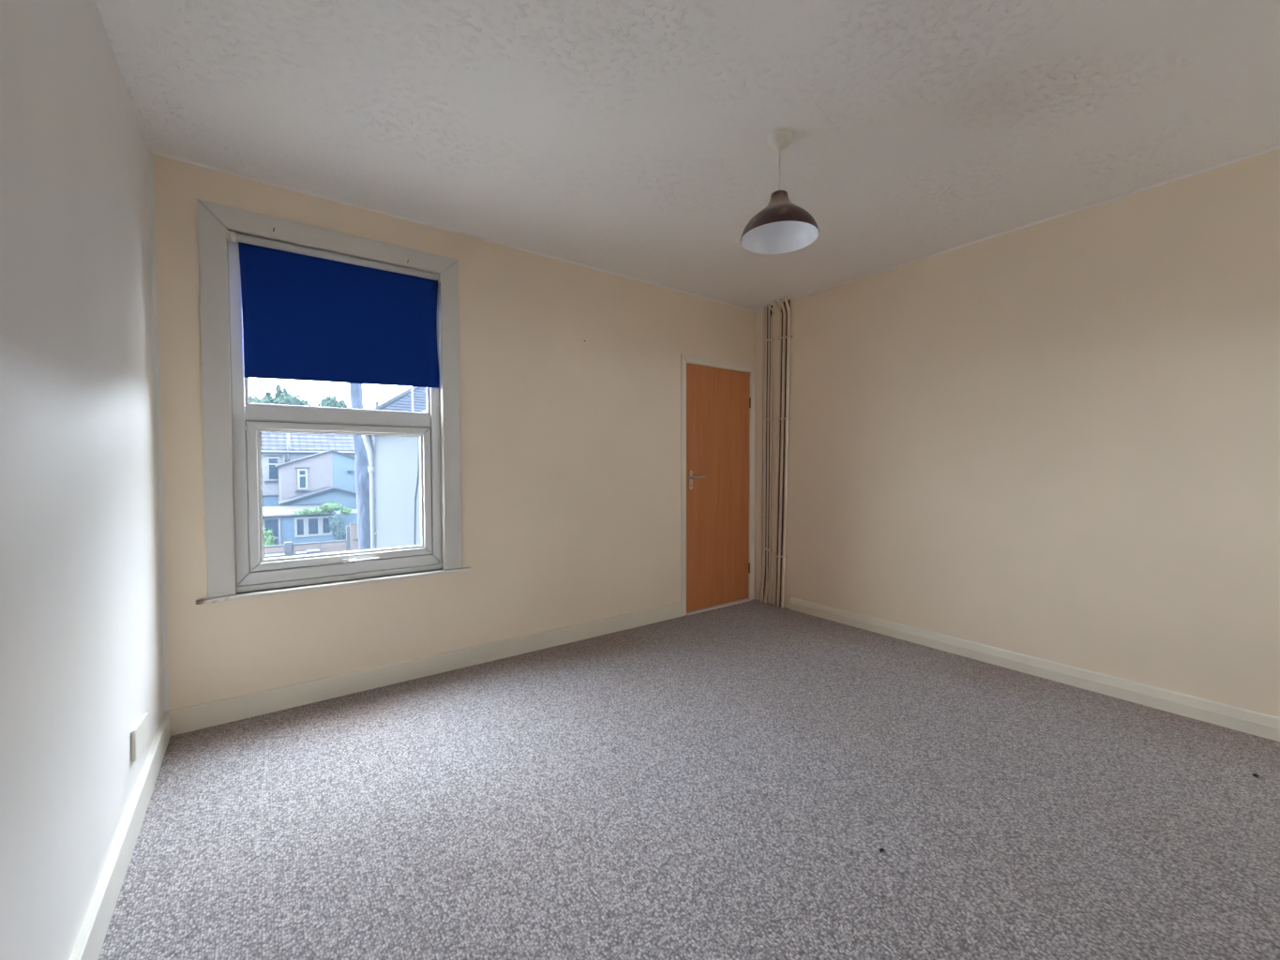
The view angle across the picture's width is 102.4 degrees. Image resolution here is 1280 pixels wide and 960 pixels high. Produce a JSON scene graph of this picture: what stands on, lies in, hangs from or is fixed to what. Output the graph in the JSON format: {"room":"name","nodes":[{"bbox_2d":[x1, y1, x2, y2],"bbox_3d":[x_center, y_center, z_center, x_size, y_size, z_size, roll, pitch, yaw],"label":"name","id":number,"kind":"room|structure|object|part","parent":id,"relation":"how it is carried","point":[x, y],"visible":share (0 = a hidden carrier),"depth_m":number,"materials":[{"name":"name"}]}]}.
{"room":"empty bedroom","nodes":[
{"label":"empty bedroom","id":0,"kind":"room"},
{"bbox_2d":[0,0,169,959],"bbox_3d":[-0.763,-0.087,0.342,0.136,2.650,5.181,-1,2,-36],"label":"wall","id":1,"kind":"structure","parent":0,"point":[83,645],"depth_m":1.21,"materials":[{"name":"paint"}]},
{"bbox_2d":[68,709,170,959],"bbox_3d":[-0.711,1.131,0.414,0.020,0.112,4.661,-1,2,-36],"label":"baseboard","id":2,"kind":"structure","parent":1,"relation":"attached to","point":[88,944],"depth_m":1.47,"materials":[{"name":"white paint"}]},
{"bbox_2d":[130,712,148,761],"bbox_3d":[-1.738,0.890,1.790,0.013,0.131,0.247,-1,2,-36],"label":"wall plate","id":3,"kind":"object","parent":1,"relation":"attached to","point":[139,735],"visible":1,"depth_m":1.75,"materials":[{"name":"beige plastic"}]},
{"bbox_2d":[152,153,754,710],"bbox_3d":[-0.625,-0.180,3.503,3.880,2.650,0.260,-1,2,-36],"label":"wall","id":4,"kind":"structure","parent":0,"point":[570,444],"depth_m":3.16,"materials":[{"name":"beige paint"}]},
{"bbox_2d":[196,198,462,598],"bbox_3d":[-1.508,-0.368,2.659,1.150,1.793,0.038,-1,2,-36],"label":"trim","id":5,"kind":"structure","parent":4,"relation":"attached to","point":[214,219],"depth_m":2.38,"materials":[{"name":"grey paint"}]},
{"bbox_2d":[195,567,471,604],"bbox_3d":[-1.516,0.537,2.707,1.238,0.018,0.092,-1,2,-36],"label":"trim","id":6,"kind":"structure","parent":4,"relation":"attached to","point":[275,592],"depth_m":2.61,"materials":[{"name":"paint"}]},
{"bbox_2d":[226,234,442,593],"bbox_3d":[-1.542,-0.318,2.705,0.950,1.692,0.110,-1,2,-36],"label":"window","id":7,"kind":"structure","parent":4,"relation":"in","point":[258,573],"depth_m":2.60,"materials":[{"name":"white plastic"}]},
{"bbox_2d":[225,228,440,388],"bbox_3d":[-1.523,-0.828,2.662,0.950,0.670,0.046,-1,2,-36],"label":"roller blind","id":8,"kind":"object","parent":7,"relation":"attached to","point":[309,314],"visible":1,"depth_m":2.64,"materials":[{"name":"blue fabric"}]},
{"bbox_3d":[-1.553,0.513,2.748,0.950,0.028,0.066,-1,2,-36],"label":"sub sill","id":9,"kind":"part","parent":7,"relation":"part of","materials":[{"name":"white plastic"}]},
{"bbox_3d":[-1.479,0.426,2.733,0.168,0.022,0.042,-1,2,-36],"label":"sash handle","id":10,"kind":"part","parent":7,"relation":"part of","materials":[{"name":"white plastic"}]},
{"bbox_2d":[169,602,681,736],"bbox_3d":[-0.880,1.051,3.176,2.999,0.109,0.018,-1,2,-36],"label":"baseboard","id":11,"kind":"structure","parent":4,"relation":"attached to","point":[195,717],"depth_m":2.81,"materials":[{"name":"beige paint"}]},
{"bbox_2d":[680,353,755,616],"bbox_3d":[0.670,0.037,4.296,0.862,2.064,0.016,-1,2,-36],"label":"trim","id":12,"kind":"structure","parent":4,"relation":"attached to","point":[685,358],"depth_m":4.21,"materials":[{"name":"beige paint"}]},
{"bbox_2d":[686,362,751,611],"bbox_3d":[0.601,0.059,4.376,0.790,2.015,0.325,-1,2,-36],"label":"door","id":13,"kind":"structure","parent":4,"relation":"in","point":[718,401],"depth_m":4.28,"materials":[{"name":"orange wood"}]},
{"bbox_3d":[0.406,0.000,4.101,0.038,0.151,0.005,-1,2,-36],"label":"handle plate","id":14,"kind":"part","parent":13,"relation":"part of","materials":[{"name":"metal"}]},
{"bbox_3d":[0.465,-0.021,4.108,0.127,0.024,0.059,-1,2,-36],"label":"lever handle","id":15,"kind":"part","parent":13,"relation":"part of","materials":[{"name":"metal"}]},
{"bbox_2d":[686,598,751,616],"bbox_3d":[0.663,1.059,4.323,0.746,0.019,0.050,-1,2,-36],"label":"trim","id":16,"kind":"structure","parent":4,"relation":"attached to","point":[744,600],"depth_m":4.29,"materials":[{"name":"beige wood"}]},
{"bbox_2d":[94,0,1279,311],"bbox_3d":[0.835,-1.454,1.486,4.120,0.130,5.181,-1,2,-36],"label":"ceiling","id":17,"kind":"structure","parent":0,"point":[627,139],"depth_m":1.97,"materials":[{"name":"white paint"}]},
{"bbox_2d":[739,128,819,254],"bbox_3d":[0.576,-1.208,2.127,0.316,0.418,0.316,-1,2,-36],"label":"pendant light","id":18,"kind":"object","parent":17,"relation":"hanging from","point":[782,226],"visible":1,"depth_m":2.15,"materials":[{"name":"brown metal"}]},
{"bbox_3d":[0.576,-1.275,2.125,0.007,0.195,0.006,-1,2,-36],"label":"cord","id":19,"kind":"part","parent":18,"relation":"part of","materials":[{"name":"beige plastic"}]},
{"bbox_3d":[0.576,-1.091,2.130,0.316,0.184,0.316,-1,2,-36],"label":"lamp shade","id":20,"kind":"part","parent":18,"relation":"part of","materials":[{"name":"brown metal"}]},
{"bbox_2d":[97,599,1279,959],"bbox_3d":[0.787,1.208,1.637,4.120,0.120,5.081,-1,2,-36],"label":"floor","id":21,"kind":"structure","parent":0,"point":[726,783],"depth_m":1.76,"materials":[{"name":"grey carpet"}]},
{"bbox_2d":[754,148,1279,717],"bbox_3d":[2.446,-0.163,2.715,0.120,2.650,5.181,-1,2,-36],"label":"wall","id":22,"kind":"structure","parent":0,"point":[1057,440],"depth_m":2.79,"materials":[{"name":"beige paint"}]},
{"bbox_2d":[757,307,764,601],"bbox_3d":[1.051,-0.211,4.474,0.047,2.550,0.024,0,2,14],"label":"pipe","id":23,"kind":"object","parent":22,"relation":"attached to","point":[763,308],"visible":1,"depth_m":4.46,"materials":[{"name":"beige metal"}]},
{"bbox_2d":[760,305,767,602],"bbox_3d":[1.073,-0.225,4.435,0.040,2.580,0.055,-1,2,-36],"label":"pipe","id":24,"kind":"object","parent":22,"relation":"attached to","point":[765,339],"visible":0.94,"depth_m":4.42,"materials":[{"name":"beige metal"}]},
{"bbox_2d":[763,304,769,602],"bbox_3d":[1.091,-0.222,4.408,0.043,2.576,0.047,-1,2,-36],"label":"pipe","id":25,"kind":"object","parent":22,"relation":"attached to","point":[767,418],"visible":0.98,"depth_m":4.40,"materials":[{"name":"beige metal"}]},
{"bbox_2d":[763,305,772,602],"bbox_3d":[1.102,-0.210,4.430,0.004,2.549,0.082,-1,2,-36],"label":"pipe","id":26,"kind":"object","parent":22,"relation":"attached to","point":[771,312],"depth_m":4.42,"materials":[{"name":"beige metal"}]},
{"bbox_2d":[765,303,774,603],"bbox_3d":[1.107,-0.211,4.389,0.068,2.554,0.045,1,2,25],"label":"pipe","id":27,"kind":"object","parent":22,"relation":"attached to","point":[769,306],"visible":1,"depth_m":4.37,"materials":[{"name":"beige metal"}]},
{"bbox_2d":[768,552,774,604],"bbox_3d":[1.128,0.840,4.401,0.033,0.454,0.052,-1,2,-36],"label":"pipe","id":28,"kind":"object","parent":22,"relation":"attached to","point":[773,554],"visible":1,"depth_m":4.39,"materials":[{"name":"beige metal"}]},
{"bbox_2d":[772,300,782,605],"bbox_3d":[1.140,-0.209,4.306,0.086,2.554,0.073,-1,2,-36],"label":"pipe","id":29,"kind":"object","parent":22,"relation":"attached to","point":[775,301],"visible":1,"depth_m":4.31,"materials":[{"name":"beige metal"}]},
{"bbox_2d":[776,298,786,606],"bbox_3d":[1.162,-0.209,4.274,0.089,2.556,0.075,-1,2,-36],"label":"pipe","id":30,"kind":"object","parent":22,"relation":"attached to","point":[780,299],"visible":1,"depth_m":4.28,"materials":[{"name":"beige metal"}]},
{"bbox_2d":[775,300,789,606],"bbox_3d":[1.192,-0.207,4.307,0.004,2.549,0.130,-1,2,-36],"label":"pipe","id":31,"kind":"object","parent":22,"relation":"attached to","point":[788,300],"depth_m":4.31,"materials":[{"name":"beige metal"}]},
{"bbox_2d":[781,297,792,608],"bbox_3d":[1.188,-0.208,4.237,0.090,2.556,0.078,-1,2,-36],"label":"pipe","id":32,"kind":"object","parent":22,"relation":"attached to","point":[789,336],"visible":1,"depth_m":4.24,"materials":[{"name":"beige metal"}]},
{"bbox_2d":[790,597,1279,741],"bbox_3d":[2.514,1.067,2.546,0.018,0.100,4.255,-1,2,-36],"label":"baseboard","id":33,"kind":"structure","parent":22,"relation":"attached to","point":[1250,722],"depth_m":2.78,"materials":[{"name":"beige paint"}]},
{"label":"outside","id":34,"kind":"structure","parent":0,"visible":0},
{"bbox_3d":[-28.032,3.152,37.412,120.000,0.200,86.669,-1,2,-36],"label":"ground","id":35,"kind":"structure","parent":34,"visible":0},
{"bbox_2d":[263,527,275,546],"bbox_3d":[-14.645,2.667,20.112,0.817,1.735,0.775,-1,2,-36],"label":"bush","id":36,"kind":"object","parent":35,"relation":"on","point":[268,540],"visible":0.32,"depth_m":20.03,"materials":[{"name":"green plant"}]},
{"bbox_2d":[264,552,285,557],"bbox_3d":[-11.326,2.980,15.987,0.525,1.340,0.508,-1,2,-36],"label":"cabinet","id":37,"kind":"object","parent":35,"relation":"on","point":[272,555],"visible":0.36,"depth_m":15.87,"materials":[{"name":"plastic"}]},
{"bbox_2d":[249,384,311,406],"bbox_3d":[-28.997,-2.357,40.690,5.331,10.636,2.195,-1,2,-36],"label":"tree","id":38,"kind":"object","parent":35,"relation":"on","point":[281,396],"visible":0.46,"depth_m":40.61,"materials":[{"name":"green plant"}]},
{"bbox_2d":[248,525,350,559],"bbox_3d":[-11.595,2.618,16.393,4.260,2.040,0.180,-1,2,-36],"label":"fence","id":39,"kind":"object","parent":35,"relation":"on","point":[289,549],"visible":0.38,"depth_m":16.95,"materials":[{"name":"wood"}]},
{"bbox_3d":[-11.663,2.103,16.321,0.615,0.045,0.080,-1,2,-36],"label":"rail","id":40,"kind":"part","parent":39,"relation":"part of","materials":[{"name":"wood"}]},
{"bbox_3d":[-11.325,2.814,16.598,0.220,1.635,0.180,-1,2,-36],"label":"post","id":41,"kind":"part","parent":39,"relation":"part of","materials":[{"name":"concrete"}]},
{"bbox_3d":[-10.929,2.085,16.864,0.750,0.045,0.080,-1,2,-36],"label":"rail","id":42,"kind":"part","parent":39,"relation":"part of","materials":[{"name":"wood"}]},
{"bbox_3d":[-10.312,2.071,17.320,0.755,0.045,0.080,-1,2,-36],"label":"rail","id":43,"kind":"part","parent":39,"relation":"part of","materials":[{"name":"wood"}]},
{"bbox_3d":[-9.944,2.579,17.613,0.155,2.040,0.140,-1,2,-36],"label":"post","id":44,"kind":"part","parent":39,"relation":"part of","materials":[{"name":"concrete"}]},
{"bbox_2d":[295,550,306,555],"bbox_3d":[-10.777,2.964,16.392,0.280,1.345,0.508,-1,2,-36],"label":"cabinet","id":45,"kind":"object","parent":35,"relation":"on","point":[304,552],"visible":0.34,"depth_m":16.26,"materials":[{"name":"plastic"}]},
{"bbox_2d":[273,450,332,506],"bbox_3d":[-17.514,0.905,26.778,2.329,4.876,4.070,-1,2,-36],"label":"rear wing","id":46,"kind":"object","parent":35,"relation":"on","point":[302,475],"visible":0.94,"depth_m":25.24},
{"bbox_3d":[-16.462,0.106,25.130,0.235,0.541,0.025,-1,2,-36],"label":"pane","id":47,"kind":"part","parent":46,"relation":"part of","materials":[{"name":"clear glass"}]},
{"bbox_2d":[247,504,376,553],"bbox_3d":[-15.264,2.335,21.717,7.300,2.307,2.445,-1,2,-36],"label":"lean to","id":48,"kind":"object","parent":35,"relation":"on","point":[287,526],"visible":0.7,"depth_m":21.43,"materials":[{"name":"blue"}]},
{"bbox_3d":[-14.858,2.498,20.784,0.450,1.834,0.025,-1,2,-36],"label":"pane","id":49,"kind":"part","parent":48,"relation":"part of","materials":[{"name":"clear glass"}]},
{"bbox_3d":[-14.854,2.523,20.772,0.600,1.984,0.060,-1,2,-36],"label":"glazed door","id":50,"kind":"part","parent":48,"relation":"part of","materials":[{"name":"grey"}]},
{"bbox_3d":[-14.081,1.955,21.344,0.225,0.645,0.025,-1,2,-36],"label":"pane","id":51,"kind":"part","parent":48,"relation":"part of","materials":[{"name":"clear glass"}]},
{"bbox_3d":[-13.713,1.946,21.616,0.330,0.645,0.025,-1,2,-36],"label":"pane","id":52,"kind":"part","parent":48,"relation":"part of","materials":[{"name":"clear glass"}]},
{"bbox_3d":[-13.333,1.937,21.897,0.255,0.645,0.025,-1,2,-36],"label":"pane","id":53,"kind":"part","parent":48,"relation":"part of","materials":[{"name":"clear glass"}]},
{"bbox_2d":[244,401,379,507],"bbox_3d":[-21.547,-0.935,31.034,21.400,8.320,8.450,-1,2,-36],"label":"house","id":54,"kind":"structure","parent":35,"relation":"on","point":[277,448],"depth_m":28.19,"materials":[{"name":"tile"}]},
{"bbox_3d":[-19.706,-1.025,27.675,0.390,0.249,0.025,-1,2,-36],"label":"pane","id":55,"kind":"part","parent":54,"relation":"part of","materials":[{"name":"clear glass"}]},
{"bbox_3d":[-19.705,-0.430,27.692,0.390,0.761,0.025,-1,2,-36],"label":"pane","id":56,"kind":"part","parent":54,"relation":"part of","materials":[{"name":"clear glass"}]},
{"bbox_2d":[305,548,320,554],"bbox_3d":[-10.514,2.943,16.587,0.365,1.375,0.508,-1,2,-36],"label":"cabinet","id":57,"kind":"object","parent":35,"relation":"on","point":[316,550],"visible":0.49,"depth_m":16.43,"materials":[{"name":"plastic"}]},
{"bbox_2d":[293,501,353,516],"bbox_3d":[-13.108,2.192,21.397,2.115,2.609,0.650,-1,2,-36],"label":"climbing shrub","id":58,"kind":"object","parent":35,"relation":"on","point":[328,507],"visible":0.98,"depth_m":21.34,"materials":[{"name":"green plant"}]},
{"bbox_2d":[277,486,376,511],"bbox_3d":[-14.886,1.860,24.955,4.291,3.065,2.170,-1,2,-36],"label":"extension","id":59,"kind":"object","parent":35,"relation":"on","point":[346,498],"visible":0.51,"depth_m":24.11,"materials":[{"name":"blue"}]},
{"bbox_2d":[316,393,348,407],"bbox_3d":[-25.563,-2.176,43.177,2.565,10.101,2.003,-1,2,-36],"label":"tree","id":60,"kind":"object","parent":35,"relation":"on","point":[333,400],"visible":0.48,"depth_m":42.59,"materials":[{"name":"green plant"}]},
{"bbox_2d":[327,512,346,541],"bbox_3d":[-12.549,2.409,21.390,0.731,2.168,0.683,-1,2,-36],"label":"shrub","id":61,"kind":"object","parent":35,"relation":"on","point":[336,525],"visible":0.96,"depth_m":21.25,"materials":[{"name":"green plant"}]},
{"bbox_2d":[331,450,376,497],"bbox_3d":[-15.661,0.868,28.124,2.252,4.864,4.110,-1,2,-36],"label":"rear wing","id":62,"kind":"object","parent":35,"relation":"on","point":[343,464],"visible":0.31,"depth_m":26.18},
{"bbox_2d":[349,383,370,549],"bbox_3d":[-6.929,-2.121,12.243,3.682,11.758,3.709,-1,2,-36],"label":"drainpipe","id":63,"kind":"object","parent":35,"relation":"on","point":[361,462],"visible":0.02,"depth_m":12.34,"materials":[{"name":"grey plastic"}]},
{"bbox_2d":[348,521,376,550],"bbox_3d":[-9.478,2.501,17.682,0.840,2.090,0.120,-1,2,-36],"label":"fence","id":64,"kind":"object","parent":35,"relation":"on","point":[353,526],"visible":0.2,"depth_m":17.46,"materials":[{"name":"wood"}]},
{"bbox_2d":[361,410,425,548],"bbox_3d":[-1.590,1.317,8.784,4.350,5.050,8.750,-1,2,-36],"label":"exterior wall","id":65,"kind":"structure","parent":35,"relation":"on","point":[394,478],"depth_m":9.47,"materials":[{"name":"white paint"}]},
{"bbox_2d":[373,386,425,411],"bbox_3d":[-5.196,-0.203,18.471,9.273,7.531,6.124,-1,2,-36],"label":"house","id":66,"kind":"structure","parent":35,"relation":"on","point":[413,399],"depth_m":14.63,"materials":[{"name":"black"}]}
]}

